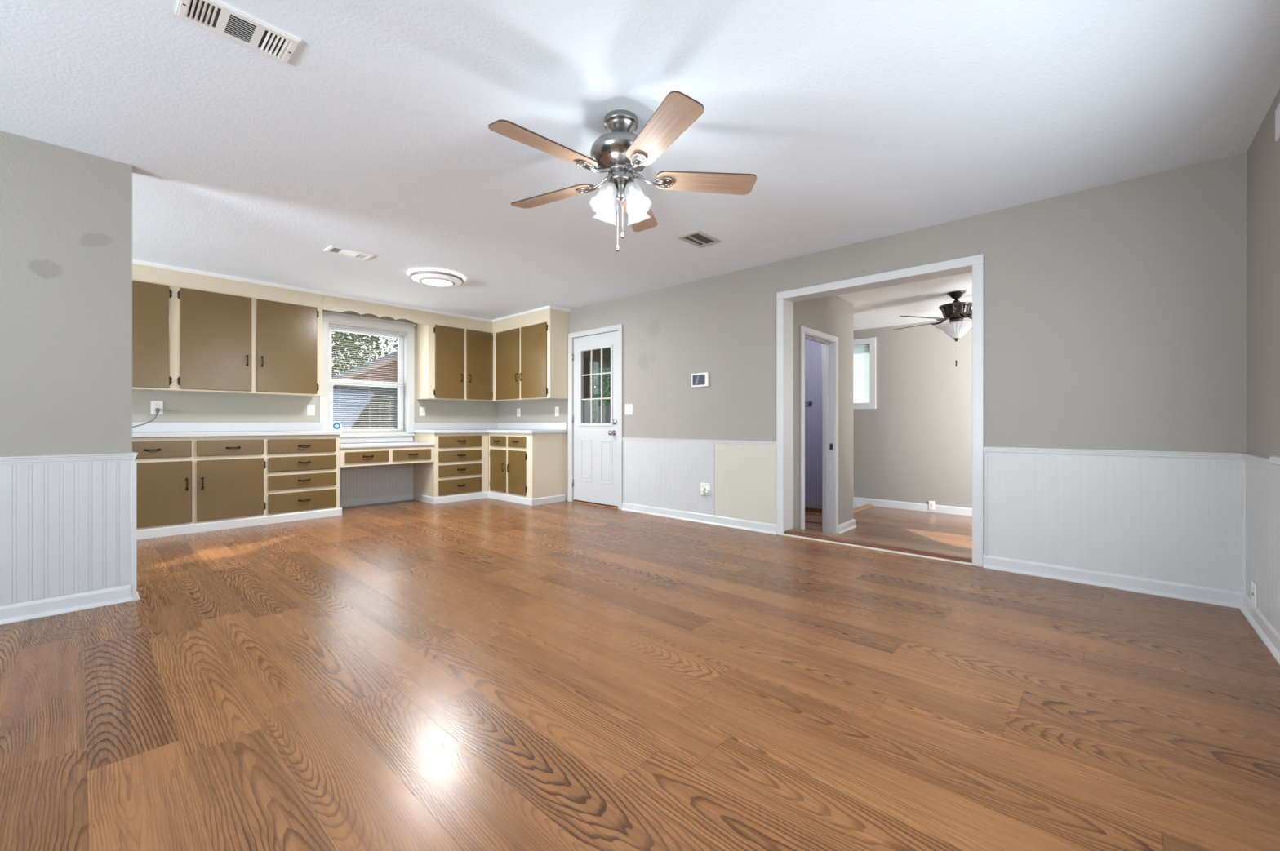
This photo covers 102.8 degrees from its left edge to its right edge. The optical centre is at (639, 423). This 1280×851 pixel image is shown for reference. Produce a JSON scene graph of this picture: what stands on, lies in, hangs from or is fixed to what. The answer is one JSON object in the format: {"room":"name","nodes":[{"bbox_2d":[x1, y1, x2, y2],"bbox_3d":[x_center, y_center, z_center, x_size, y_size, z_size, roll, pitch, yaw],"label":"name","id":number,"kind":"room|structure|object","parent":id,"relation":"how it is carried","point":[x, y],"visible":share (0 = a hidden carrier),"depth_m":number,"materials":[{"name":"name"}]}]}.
{"room":"empty living room","nodes":[
{"label":"empty living room","id":0,"kind":"room"},
{"bbox_2d":[0,130,132,606],"bbox_3d":[-4.375,-0.232,1.283,0.128,2.440,4.397,0,0,42],"label":"wall","id":1,"kind":"structure","parent":0,"point":[66,214],"depth_m":2.68,"materials":[{"name":"grey paint"}]},
{"bbox_2d":[0,452,137,465],"bbox_3d":[-4.362,0.185,1.286,0.142,0.040,4.419,0,0,42],"label":"trim","id":2,"kind":"structure","parent":1,"relation":"attached to","point":[131,456],"depth_m":2.68,"materials":[{"name":"grey wood"}]},
{"bbox_2d":[0,584,140,625],"bbox_3d":[-4.356,0.943,1.286,0.150,0.092,4.427,0,0,42],"label":"baseboard","id":3,"kind":"structure","parent":1,"relation":"attached to","point":[19,612],"depth_m":2.67,"materials":[{"name":"grey wood"}]},
{"bbox_2d":[129,459,136,590],"bbox_3d":[-2.887,0.567,2.907,0.136,0.723,0.026,0,0,42],"label":"trim","id":4,"kind":"structure","parent":1,"relation":"attached to","point":[132,463],"depth_m":2.86,"materials":[{"name":"grey wood"}]},
{"bbox_2d":[132,310,497,500],"bbox_3d":[-5.050,-0.232,4.511,0.158,2.440,8.554,0,0,42],"label":"wall","id":5,"kind":"structure","parent":0,"point":[178,407],"depth_m":5.80,"materials":[{"name":"beige paint"}]},
{"bbox_2d":[151,400,163,414],"bbox_3d":[-4.612,-0.153,4.879,0.009,0.128,0.085,0,0,42],"label":"wall outlet","id":6,"kind":"object","parent":5,"relation":"attached to","point":[154,404],"visible":1,"depth_m":4.88,"materials":[{"name":"white plastic"}]},
{"bbox_2d":[132,263,322,396],"bbox_3d":[-4.411,-0.875,4.822,0.382,1.132,2.417,0,0,42],"label":"upper cabinet","id":7,"kind":"object","parent":5,"relation":"attached to","point":[192,332],"visible":0.59,"depth_m":4.97,"materials":[{"name":"beige wood"}]},
{"bbox_2d":[322,294,428,324],"bbox_3d":[-3.100,-1.349,6.067,0.017,0.185,1.188,0,0,42],"label":"valance","id":8,"kind":"object","parent":7,"relation":"attached to","point":[329,303],"visible":1,"depth_m":6.01,"materials":[{"name":"beige wood"}]},
{"bbox_2d":[132,422,322,432],"bbox_3d":[-4.515,0.034,4.976,0.019,0.092,2.504,0,0,42],"label":"backsplash","id":9,"kind":"structure","parent":5,"relation":"attached to","point":[149,427],"depth_m":5.24,"materials":[{"name":"grey laminate"}]},
{"bbox_2d":[306,404,315,415],"bbox_3d":[-3.749,-0.155,5.825,0.009,0.122,0.078,0,0,42],"label":"wall outlet","id":10,"kind":"object","parent":5,"relation":"attached to","point":[310,408],"visible":1,"depth_m":5.82,"materials":[{"name":"white plastic"}]},
{"bbox_2d":[320,311,416,444],"bbox_3d":[-3.364,-0.535,6.331,0.195,1.538,1.118,0,0,42],"label":"window","id":11,"kind":"structure","parent":5,"relation":"in","point":[328,317],"depth_m":6.37,"materials":[{"name":"grey"}]},
{"bbox_2d":[332,422,341,430],"bbox_3d":[-3.583,0.026,6.038,0.003,0.104,0.104,0,0,42],"label":"sticker","id":12,"kind":"object","parent":11,"relation":"attached to","point":[335,425],"visible":1,"depth_m":6.04,"materials":[{"name":"blue plastic"}]},
{"bbox_2d":[329,324,405,431],"bbox_3d":[-3.347,-0.531,6.313,0.040,1.280,0.879,0,0,42],"label":"window blind","id":13,"kind":"object","parent":11,"relation":"attached to","point":[332,326],"visible":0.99,"depth_m":6.31,"materials":[{"name":"white plastic"}]},
{"bbox_2d":[339,493,413,507],"bbox_3d":[-3.314,0.944,6.291,0.022,0.090,1.045,0,0,42],"label":"baseboard","id":14,"kind":"structure","parent":5,"relation":"attached to","point":[393,498],"depth_m":6.33,"materials":[{"name":"grey wood"}]},
{"bbox_2d":[339,441,435,467],"bbox_3d":[-3.084,0.354,6.083,0.641,0.235,1.048,0,0,42],"label":"desk","id":15,"kind":"object","parent":5,"relation":"attached to","point":[351,455],"visible":1,"depth_m":5.87,"materials":[{"name":"grey laminate"}]},
{"bbox_2d":[419,407,425,416],"bbox_3d":[-2.883,-0.162,6.774,0.009,0.118,0.075,0,0,42],"label":"wall outlet","id":16,"kind":"object","parent":5,"relation":"attached to","point":[422,410],"visible":1,"depth_m":6.77,"materials":[{"name":"white plastic"}]},
{"bbox_2d":[417,312,493,401],"bbox_3d":[-2.478,-0.881,6.940,0.382,1.120,0.940,0,0,42],"label":"upper cabinet","id":17,"kind":"object","parent":5,"relation":"attached to","point":[455,353],"visible":1,"depth_m":6.75,"materials":[{"name":"beige wood"}]},
{"bbox_2d":[0,497,1279,850],"bbox_3d":[-2.308,1.014,2.028,7.555,0.050,8.584,0,0,42],"label":"floor","id":18,"kind":"structure","parent":0,"point":[486,674],"depth_m":1.83,"materials":[{"name":"brown wood"}]},
{"bbox_2d":[132,435,342,540],"bbox_3d":[-4.278,0.554,4.775,0.642,0.868,2.526,0,0,42],"label":"base cabinet","id":19,"kind":"object","parent":18,"relation":"on","point":[187,485],"visible":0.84,"depth_m":4.81,"materials":[{"name":"beige wood"}]},
{"bbox_2d":[132,422,341,437],"bbox_3d":[-4.289,0.053,4.779,0.619,0.131,2.517,0,0,42],"label":"countertop","id":20,"kind":"structure","parent":19,"relation":"on","point":[149,429],"depth_m":5.10,"materials":[{"name":"grey laminate"}]},
{"bbox_2d":[132,408,159,427],"bbox_3d":[-4.727,-0.035,4.532,0.066,0.228,0.757,0,0,23],"label":"power cord","id":21,"kind":"object","parent":20,"relation":"on","point":[157,410],"visible":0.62,"depth_m":4.84,"materials":[{"name":"grey plastic"}]},
{"bbox_2d":[413,432,488,504],"bbox_3d":[-2.484,0.554,6.741,0.642,0.868,0.761,0,0,42],"label":"base cabinet","id":22,"kind":"object","parent":18,"relation":"on","point":[459,471],"visible":1,"depth_m":6.51,"materials":[{"name":"beige wood"}]},
{"bbox_2d":[488,432,565,506],"bbox_3d":[-1.502,0.554,6.676,1.001,0.868,0.571,0,0,42],"label":"base cabinet","id":23,"kind":"object","parent":18,"relation":"on","point":[525,468],"visible":0.99,"depth_m":6.40,"materials":[{"name":"beige wood"}]},
{"bbox_2d":[413,422,567,433],"bbox_3d":[-1.954,0.053,6.609,1.601,0.131,1.278,0,0,42],"label":"countertop","id":24,"kind":"structure","parent":23,"relation":"on","point":[420,428],"depth_m":6.86,"materials":[{"name":"grey laminate"}]},
{"bbox_2d":[0,0,1279,319],"bbox_3d":[-2.261,-1.492,2.080,7.555,0.080,8.724,0,0,42],"label":"ceiling","id":25,"kind":"structure","parent":0,"point":[854,122],"depth_m":2.42,"materials":[{"name":"white paint"}]},
{"bbox_2d":[175,0,301,64],"bbox_3d":[-1.461,-1.445,1.867,0.185,0.014,0.335,0,0,42],"label":"ceiling vent","id":26,"kind":"object","parent":25,"relation":"in","point":[216,16],"visible":1,"depth_m":1.86,"materials":[{"name":"white metal"}]},
{"bbox_2d":[323,244,373,260],"bbox_3d":[-2.465,-1.446,4.326,0.201,0.012,0.331,0,0,42],"label":"ceiling vent","id":27,"kind":"object","parent":25,"relation":"in","point":[333,249],"visible":1,"depth_m":4.30,"materials":[{"name":"white metal"}]},
{"bbox_2d":[409,270,463,287],"bbox_3d":[-1.992,-1.413,5.015,0.492,0.076,0.492,0,0,42],"label":"ceiling light","id":28,"kind":"object","parent":25,"relation":"attached to","point":[437,278],"visible":1,"depth_m":4.90,"materials":[{"name":"white"}]},
{"bbox_2d":[421,279,453,286],"bbox_3d":[-1.992,-1.381,5.015,0.300,0.010,0.300,0,0,42],"label":"diffuser","id":29,"kind":"object","parent":28,"relation":"attached to","point":[432,282],"depth_m":4.98,"materials":[{"name":"white plastic"}]},
{"bbox_2d":[488,90,756,252],"bbox_3d":[-0.124,-1.137,2.423,1.269,0.629,1.242,0,0,42],"label":"ceiling fan","id":30,"kind":"object","parent":25,"relation":"hanging from","point":[621,153],"visible":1,"depth_m":2.36,"materials":[{"name":"brown wood"}]},
{"bbox_2d":[676,230,720,248],"bbox_3d":[0.465,-1.446,4.006,0.205,0.012,0.305,0,0,42],"label":"ceiling vent","id":31,"kind":"object","parent":25,"relation":"in","point":[698,238],"visible":1,"depth_m":4.00,"materials":[{"name":"beige metal"}]},
{"bbox_2d":[804,338,822,422],"bbox_3d":[1.508,-0.095,6.081,1.470,2.541,2.263,0,0,42],"label":"wall","id":32,"kind":"structure","parent":0,"point":[813,350],"depth_m":6.80,"materials":[{"name":"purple paint"}]},
{"bbox_2d":[804,506,822,513],"bbox_3d":[2.193,1.148,6.897,1.180,0.055,0.025,0,0,42],"label":"baseboard","id":33,"kind":"structure","parent":32,"relation":"attached to","point":[806,509],"depth_m":6.78,"materials":[{"name":"brown wood"}]},
{"bbox_2d":[804,422,822,509],"bbox_3d":[2.198,0.554,6.904,1.180,1.132,0.008,0,0,42],"label":"wainscoting","id":34,"kind":"structure","parent":32,"relation":"attached to","point":[813,431],"depth_m":6.80,"materials":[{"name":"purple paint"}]},
{"bbox_2d":[793,295,853,528],"bbox_3d":[2.038,-0.095,6.209,1.399,2.541,3.132,0,0,2],"label":"wall","id":35,"kind":"structure","parent":0,"point":[830,315],"depth_m":5.51,"materials":[{"name":"grey paint"}]},
{"bbox_2d":[800,325,838,534],"bbox_3d":[1.764,0.127,5.164,0.142,2.097,0.876,0,0,42],"label":"door frame","id":36,"kind":"structure","parent":35,"relation":"in","point":[829,343],"depth_m":5.41,"materials":[{"name":"grey wood"}]},
{"bbox_2d":[838,519,856,534],"bbox_3d":[2.175,1.129,5.724,0.315,0.092,0.508,0,0,42],"label":"baseboard","id":37,"kind":"structure","parent":35,"relation":"attached to","point":[843,527],"depth_m":5.62,"materials":[{"name":"white wood"}]},
{"bbox_2d":[853,504,872,513],"bbox_3d":[3.000,1.165,6.985,0.075,0.022,0.904,0,0,42],"label":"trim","id":38,"kind":"structure","parent":35,"relation":"attached to","point":[862,508],"depth_m":7.03,"materials":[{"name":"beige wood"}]},
{"bbox_2d":[497,152,1246,591],"bbox_3d":[0.619,-0.113,5.236,7.555,2.677,0.178,0,0,42],"label":"wall","id":39,"kind":"structure","parent":0,"point":[1115,314],"depth_m":3.24,"materials":[{"name":"grey paint"}]},
{"bbox_2d":[132,259,569,323],"bbox_3d":[-4.213,-1.435,3.847,1.330,0.033,8.404,0,0,42],"label":"trim","id":40,"kind":"structure","parent":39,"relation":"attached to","point":[134,261],"depth_m":5.64,"materials":[{"name":"white wood"}]},
{"bbox_2d":[414,422,567,430],"bbox_3d":[-1.948,0.034,6.617,1.599,0.092,1.258,0,0,42],"label":"backsplash","id":41,"kind":"structure","parent":39,"relation":"attached to","point":[418,426],"depth_m":7.05,"materials":[{"name":"grey laminate"}]},
{"bbox_2d":[516,408,520,417],"bbox_3d":[-1.726,-0.160,7.261,0.085,0.115,0.009,0,0,42],"label":"wall outlet","id":42,"kind":"object","parent":39,"relation":"attached to","point":[518,411],"visible":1,"depth_m":7.25,"materials":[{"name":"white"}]},
{"bbox_2d":[481,308,568,402],"bbox_3d":[-1.629,-0.879,6.941,1.633,1.124,0.351,0,0,42],"label":"upper cabinet","id":43,"kind":"object","parent":39,"relation":"attached to","point":[530,352],"visible":1,"depth_m":6.54,"materials":[{"name":"beige wood"}]},
{"bbox_2d":[555,407,559,416],"bbox_3d":[-1.086,-0.160,6.677,0.080,0.122,0.009,0,0,42],"label":"wall outlet","id":44,"kind":"object","parent":39,"relation":"attached to","point":[557,409],"visible":1,"depth_m":6.67,"materials":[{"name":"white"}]},
{"bbox_2d":[572,331,617,507],"bbox_3d":[-0.555,-0.048,6.189,0.824,2.064,0.118,0,0,42],"label":"door","id":45,"kind":"structure","parent":39,"relation":"in","point":[595,482],"depth_m":6.20,"materials":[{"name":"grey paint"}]},
{"bbox_2d":[572,501,617,509],"bbox_3d":[-0.493,0.983,6.248,0.824,0.012,0.182,0,0,42],"label":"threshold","id":46,"kind":"structure","parent":39,"relation":"attached to","point":[572,501],"depth_m":6.17,"materials":[{"name":"brown wood"}]},
{"bbox_2d":[568,324,622,510],"bbox_3d":[-0.499,-0.080,6.249,0.958,2.136,0.190,0,0,42],"label":"trim","id":47,"kind":"structure","parent":39,"relation":"attached to","point":[619,328],"depth_m":6.18,"materials":[{"name":"grey paint"}]},
{"bbox_2d":[625,404,632,415],"bbox_3d":[-0.131,-0.162,5.798,0.116,0.122,0.019,0,0,42],"label":"light switch","id":48,"kind":"object","parent":39,"relation":"attached to","point":[628,407],"visible":1,"depth_m":5.80,"materials":[{"name":"white plastic"}]},
{"bbox_2d":[621,502,776,534],"bbox_3d":[0.507,0.943,5.208,1.928,0.092,0.030,0,0,42],"label":"baseboard","id":49,"kind":"structure","parent":39,"relation":"attached to","point":[762,527],"depth_m":5.08,"materials":[{"name":"grey wood"}]},
{"bbox_2d":[622,437,776,446],"bbox_3d":[0.510,0.179,5.211,1.928,0.040,0.022,0,0,42],"label":"trim","id":50,"kind":"structure","parent":39,"relation":"attached to","point":[624,439],"depth_m":5.09,"materials":[{"name":"grey wood"}]},
{"bbox_2d":[691,372,708,387],"bbox_3d":[0.602,-0.439,5.123,0.202,0.140,0.029,0,0,42],"label":"thermostat","id":51,"kind":"object","parent":39,"relation":"attached to","point":[698,380],"visible":1,"depth_m":5.11,"materials":[{"name":"white plastic"}]},
{"bbox_2d":[700,482,710,496],"bbox_3d":[0.640,0.653,5.070,0.115,0.127,0.039,0,0,42],"label":"wall outlet","id":52,"kind":"object","parent":39,"relation":"attached to","point":[704,487],"visible":1,"depth_m":5.07,"materials":[{"name":"white plastic"}]},
{"bbox_2d":[783,533,972,565],"bbox_3d":[1.796,0.982,4.041,1.416,0.014,0.027,0,0,42],"label":"trim","id":53,"kind":"structure","parent":39,"relation":"attached to","point":[784,535],"depth_m":3.95,"materials":[{"name":"beige wood"}]},
{"bbox_2d":[784,266,972,531],"bbox_3d":[1.859,0.026,4.110,1.456,2.299,0.178,0,0,42],"label":"trim","id":54,"kind":"structure","parent":39,"relation":"attached to","point":[788,303],"depth_m":4.55,"materials":[{"name":"grey wood"}]},
{"bbox_2d":[784,530,972,563],"bbox_3d":[1.858,0.971,4.110,1.416,0.036,0.172,0,0,42],"label":"trim","id":55,"kind":"structure","parent":39,"relation":"attached to","point":[787,532],"depth_m":3.97,"materials":[{"name":"brown wood"}]},
{"bbox_2d":[776,253,983,567],"bbox_3d":[1.795,-0.090,4.040,1.548,2.158,0.020,0,0,42],"label":"trim","id":56,"kind":"structure","parent":39,"relation":"attached to","point":[976,261],"depth_m":3.57,"materials":[{"name":"grey wood"}]},
{"bbox_2d":[787,528,972,558],"bbox_3d":[1.882,0.953,4.136,1.414,0.002,0.140,0,0,42],"label":"trim","id":57,"kind":"structure","parent":39,"relation":"attached to","point":[806,531],"depth_m":4.07,"materials":[{"name":"brown wood"}]},
{"bbox_2d":[985,453,987,555],"bbox_3d":[2.381,0.554,3.509,0.010,0.709,0.014,0,0,42],"label":"trim","id":58,"kind":"structure","parent":39,"relation":"attached to","point":[986,454],"depth_m":3.50,"materials":[{"name":"grey wood"}]},
{"bbox_2d":[982,553,1244,608],"bbox_3d":[2.798,0.943,3.117,1.179,0.092,0.030,0,0,42],"label":"baseboard","id":59,"kind":"structure","parent":39,"relation":"attached to","point":[1218,597],"depth_m":3.05,"materials":[{"name":"grey wood"}]},
{"bbox_2d":[983,447,1244,461],"bbox_3d":[2.801,0.179,3.120,1.179,0.040,0.022,0,0,42],"label":"trim","id":60,"kind":"structure","parent":39,"relation":"attached to","point":[1106,453],"depth_m":3.05,"materials":[{"name":"grey wood"}]},
{"bbox_2d":[1241,461,1245,594],"bbox_3d":[3.228,0.554,2.729,0.020,0.709,0.024,0,0,42],"label":"trim","id":61,"kind":"structure","parent":39,"relation":"attached to","point":[1243,463],"depth_m":2.73,"materials":[{"name":"grey wood"}]},
{"bbox_2d":[804,503,972,554],"bbox_3d":[2.893,1.194,5.506,5.450,0.062,3.566,0,0,42],"label":"floor","id":62,"kind":"structure","parent":0,"point":[944,531],"depth_m":5.78,"materials":[{"name":"brown wood"}]},
{"bbox_2d":[836,272,972,330],"bbox_3d":[2.940,-1.405,5.558,5.450,0.080,3.426,0,0,42],"label":"ceiling","id":63,"kind":"structure","parent":0,"point":[882,307],"depth_m":5.67,"materials":[{"name":"white paint"}]},
{"bbox_2d":[894,290,972,366],"bbox_3d":[3.318,-0.981,5.356,1.279,0.769,1.236,0,0,42],"label":"ceiling fan","id":64,"kind":"object","parent":63,"relation":"hanging from","point":[955,312],"visible":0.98,"depth_m":5.25,"materials":[{"name":"grey metal"}]},
{"bbox_2d":[853,317,972,508],"bbox_3d":[3.731,-0.095,6.424,5.450,2.541,1.080,0,0,42],"label":"wall","id":65,"kind":"structure","parent":0,"point":[916,444],"depth_m":6.93,"materials":[{"name":"grey paint"}]},
{"bbox_2d":[853,337,875,409],"bbox_3d":[3.058,-0.723,7.656,0.959,1.022,0.168,0,0,42],"label":"window","id":66,"kind":"structure","parent":65,"relation":"in","point":[871,341],"depth_m":7.31,"materials":[{"name":"grey wood"}]},
{"bbox_2d":[853,344,869,403],"bbox_3d":[3.037,-0.726,7.633,0.783,0.839,0.040,0,0,42],"label":"window blind","id":67,"kind":"object","parent":66,"relation":"attached to","point":[860,353],"visible":0.38,"depth_m":7.46,"materials":[{"name":"white plastic"}]},
{"bbox_2d":[853,497,972,516],"bbox_3d":[3.970,1.125,6.723,5.200,0.100,0.016,0,0,42],"label":"baseboard","id":68,"kind":"structure","parent":65,"relation":"attached to","point":[877,503],"depth_m":6.94,"materials":[{"name":"grey wood"}]},
{"bbox_2d":[928,501,934,510],"bbox_3d":[3.877,1.087,6.790,0.072,0.118,0.009,0,0,42],"label":"wall outlet","id":69,"kind":"object","parent":65,"relation":"attached to","point":[931,504],"visible":1,"depth_m":6.79,"materials":[{"name":"white plastic"}]},
{"bbox_2d":[1245,88,1279,635],"bbox_3d":[0.413,-0.232,-0.476,0.158,2.440,8.554,0,0,42],"label":"wall","id":70,"kind":"structure","parent":0,"point":[1263,155],"depth_m":2.42,"materials":[{"name":"grey paint"}]},
{"bbox_2d":[1251,580,1257,608],"bbox_3d":[3.059,0.849,2.546,0.008,0.112,0.100,0,0,42],"label":"cable plate","id":71,"kind":"object","parent":70,"relation":"attached to","point":[1254,587],"visible":1,"depth_m":2.53,"materials":[{"name":"white plastic"}]},
{"bbox_2d":[1239,593,1279,665],"bbox_3d":[0.400,0.943,-0.363,0.030,0.092,8.403,0,0,42],"label":"baseboard","id":72,"kind":"structure","parent":70,"relation":"attached to","point":[1263,628],"depth_m":2.38,"materials":[{"name":"grey wood"}]},
{"bbox_2d":[1241,453,1279,470],"bbox_3d":[0.403,0.179,-0.365,0.022,0.040,8.404,0,0,42],"label":"trim","id":73,"kind":"structure","parent":70,"relation":"attached to","point":[1260,460],"depth_m":2.44,"materials":[{"name":"grey wood"}]},
{"bbox_2d":[1269,102,1279,466],"bbox_3d":[1.643,-0.551,0.924,0.170,1.436,3.140,0,0,42],"label":"window","id":74,"kind":"structure","parent":70,"relation":"in","point":[1273,460],"depth_m":2.04,"materials":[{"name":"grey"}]},
{"label":"outside","id":75,"kind":"structure","parent":0,"visible":0},
{"bbox_3d":[-4.209,1.313,14.672,42.000,0.150,44.000,0,0,42],"label":"ground","id":76,"kind":"structure","parent":75,"visible":0},
{"bbox_2d":[333,389,373,429],"bbox_3d":[-5.991,0.243,9.753,2.000,1.990,2.530,0,0,42],"label":"roof","id":77,"kind":"structure","parent":76,"relation":"on","point":[335,411],"depth_m":10.12,"materials":[{"name":"silver metal"}]},
{"bbox_2d":[331,330,382,389],"bbox_3d":[-11.299,-1.902,16.561,5.252,6.289,5.251,0,0,42],"label":"tree","id":78,"kind":"object","parent":76,"relation":"on","point":[371,341],"visible":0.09,"depth_m":16.61,"materials":[{"name":"green plant"}]},
{"bbox_2d":[332,351,396,429],"bbox_3d":[-5.425,-0.448,13.657,4.600,3.374,4.650,0,0,-29],"label":"house","id":79,"kind":"structure","parent":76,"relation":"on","point":[393,373],"depth_m":11.14,"materials":[{"name":"red"}]},
{"bbox_2d":[360,401,396,429],"bbox_3d":[-4.432,0.413,9.867,0.050,1.650,1.800,0,0,42],"label":"picket fence","id":80,"kind":"object","parent":76,"relation":"on","point":[362,424],"visible":0.17,"depth_m":9.43,"materials":[{"name":"grey wood"}]},
{"bbox_2d":[377,336,396,357],"bbox_3d":[-8.179,-2.130,20.439,4.462,6.744,4.393,0,0,42],"label":"tree","id":81,"kind":"object","parent":76,"relation":"on","point":[386,341],"visible":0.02,"depth_m":19.39,"materials":[{"name":"green plant"}]},
{"bbox_2d":[583,347,610,423],"bbox_3d":[-0.655,-0.037,8.643,3.980,2.549,3.116,0,0,42],"label":"porch","id":82,"kind":"object","parent":76,"relation":"on","point":[606,352],"visible":0.13,"depth_m":9.31,"materials":[{"name":"grey"}]},
{"bbox_2d":[593,367,610,423],"bbox_3d":[-0.960,-0.597,13.342,2.062,3.682,2.087,0,0,42],"label":"tree","id":83,"kind":"object","parent":76,"relation":"on","point":[597,378],"visible":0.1,"depth_m":12.56,"materials":[{"name":"green plant"}]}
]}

